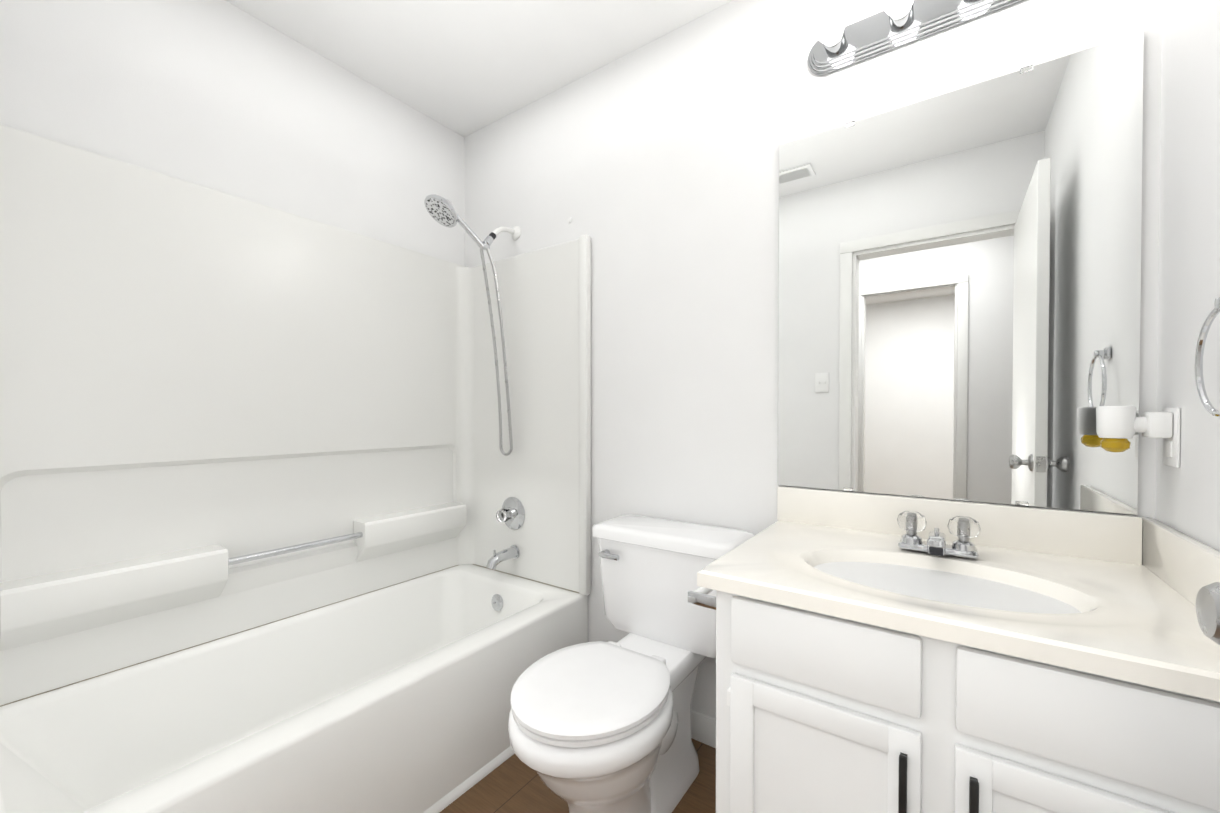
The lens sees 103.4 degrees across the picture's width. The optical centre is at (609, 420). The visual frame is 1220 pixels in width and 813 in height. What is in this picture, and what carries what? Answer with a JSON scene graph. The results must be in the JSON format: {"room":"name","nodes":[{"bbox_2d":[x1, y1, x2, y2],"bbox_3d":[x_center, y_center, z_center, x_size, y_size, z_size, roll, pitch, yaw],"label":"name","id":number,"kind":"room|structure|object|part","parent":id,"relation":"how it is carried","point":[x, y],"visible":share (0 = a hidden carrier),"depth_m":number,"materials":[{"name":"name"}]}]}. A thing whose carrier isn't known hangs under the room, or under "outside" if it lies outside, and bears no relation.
{"room":"bathroom","nodes":[
{"label":"bathroom","id":0,"kind":"room"},
{"bbox_2d":[0,0,464,265],"bbox_3d":[-1.204,-0.136,1.751,0.120,2.460,1.800,0,1,35],"label":"wall","id":1,"kind":"structure","parent":0,"point":[224,96],"depth_m":1.58,"materials":[{"name":"white paint"}]},
{"bbox_2d":[226,0,731,136],"bbox_3d":[-0.851,-1.377,-0.636,3.420,0.080,5.280,0,1,35],"label":"ceiling","id":2,"kind":"structure","parent":0,"point":[464,68],"depth_m":1.74,"materials":[{"name":"white paint"}]},
{"bbox_2d":[439,738,715,812],"bbox_3d":[-0.213,1.132,1.073,2.540,0.060,1.800,0,1,35],"label":"floor","id":3,"kind":"structure","parent":0,"point":[513,783],"depth_m":1.42,"materials":[{"name":"brown wood"}]},
{"bbox_2d":[0,124,590,812],"bbox_3d":[-0.835,0.186,1.497,0.774,1.822,1.552,0,1,35],"label":"bathtub","id":4,"kind":"object","parent":3,"relation":"on","point":[262,478],"visible":0.98,"depth_m":1.50,"materials":[{"name":"white plastic"}]},
{"bbox_2d":[486,545,519,569],"bbox_3d":[-0.464,0.589,2.067,0.060,0.082,0.155,0,1,35],"label":"tub spout","id":5,"kind":"object","parent":4,"relation":"attached to","point":[497,558],"visible":1,"depth_m":2.05,"materials":[{"name":"silver metal"}]},
{"bbox_2d":[496,497,524,529],"bbox_3d":[-0.451,0.413,2.101,0.144,0.144,0.080,0,1,35],"label":"tub valve","id":6,"kind":"object","parent":4,"relation":"attached to","point":[510,514],"visible":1,"depth_m":2.10,"materials":[{"name":"silver metal"}]},
{"bbox_2d":[508,515,754,812],"bbox_3d":[0.045,0.725,1.357,0.504,0.747,0.765,0,1,35],"label":"toilet","id":7,"kind":"object","parent":3,"relation":"on","point":[599,727],"visible":0.92,"depth_m":1.31,"materials":[{"name":"ceramic"}]},
{"bbox_2d":[688,486,1219,812],"bbox_3d":[0.652,0.656,1.036,0.842,0.893,0.610,0,1,35],"label":"bathroom vanity","id":8,"kind":"object","parent":3,"relation":"on","point":[876,653],"visible":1,"depth_m":0.85,"materials":[{"name":"white paint"}]},
{"bbox_2d":[897,511,980,558],"bbox_3d":[0.756,0.267,1.116,0.164,0.089,0.118,0,1,35],"label":"faucet","id":9,"kind":"object","parent":8,"relation":"on","point":[910,545],"depth_m":1.11,"materials":[{"name":"silver metal"}]},
{"bbox_2d":[464,0,1161,718],"bbox_3d":[0.269,-0.136,1.745,2.300,2.460,0.120,0,1,35],"label":"wall","id":10,"kind":"structure","parent":0,"point":[652,170],"depth_m":1.64,"materials":[{"name":"white paint"}]},
{"bbox_2d":[424,194,520,455],"bbox_3d":[-0.566,-0.357,2.002,0.168,1.025,0.410,0,1,35],"label":"shower","id":11,"kind":"object","parent":10,"relation":"attached to","point":[441,210],"visible":1,"depth_m":2.02,"materials":[{"name":"silver metal"}]},
{"bbox_2d":[691,710,715,747],"bbox_3d":[0.235,1.050,1.699,0.735,0.090,0.014,0,1,35],"label":"baseboard","id":12,"kind":"structure","parent":10,"relation":"attached to","point":[703,728],"depth_m":1.64,"materials":[{"name":"white paint"}]},
{"bbox_2d":[808,0,1023,75],"bbox_3d":[0.806,-1.059,1.184,0.640,0.110,0.160,0,1,35],"label":"sconce","id":13,"kind":"object","parent":10,"relation":"attached to","point":[839,45],"visible":1,"depth_m":1.27,"materials":[{"name":"silver metal"}]},
{"bbox_2d":[778,31,1143,514],"bbox_3d":[0.835,-0.318,1.265,0.771,1.049,0.009,0,1,35],"label":"mirror","id":14,"kind":"object","parent":10,"relation":"attached to","point":[959,297],"visible":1,"depth_m":1.21,"materials":[{"name":"clear glass"}]},
{"bbox_2d":[1155,0,1219,550],"bbox_3d":[0.778,-0.119,0.363,0.120,2.460,1.800,0,1,35],"label":"wall","id":15,"kind":"structure","parent":0,"point":[1187,496],"depth_m":0.90,"materials":[{"name":"white paint"}]},
{"bbox_2d":[1096,406,1180,467],"bbox_3d":[1.073,0.031,0.988,0.110,0.120,0.072,0,1,35],"label":"air freshener","id":16,"kind":"object","parent":15,"relation":"attached to","point":[1117,427],"depth_m":0.98,"materials":[{"name":"white plastic"}]},
{"bbox_3d":[1.115,0.034,0.959,0.008,0.116,0.072,0,1,35],"label":"electrical outlet plate","id":17,"kind":"part","parent":16,"relation":"part of","materials":[{"name":"white plastic"}]},
{"bbox_2d":[1195,297,1219,416],"bbox_3d":[0.942,-0.099,0.731,0.031,0.190,0.173,0,1,35],"label":"towel ring","id":18,"kind":"object","parent":15,"relation":"attached to","point":[1199,378],"visible":1,"depth_m":0.79,"materials":[{"name":"silver metal"}]},
{"bbox_2d":[1196,582,1219,644],"bbox_3d":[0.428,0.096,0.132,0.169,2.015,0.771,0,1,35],"label":"door knob","id":19,"kind":"object","parent":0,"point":[1208,606],"depth_m":0.43,"materials":[{"name":"silver metal"}]}
]}

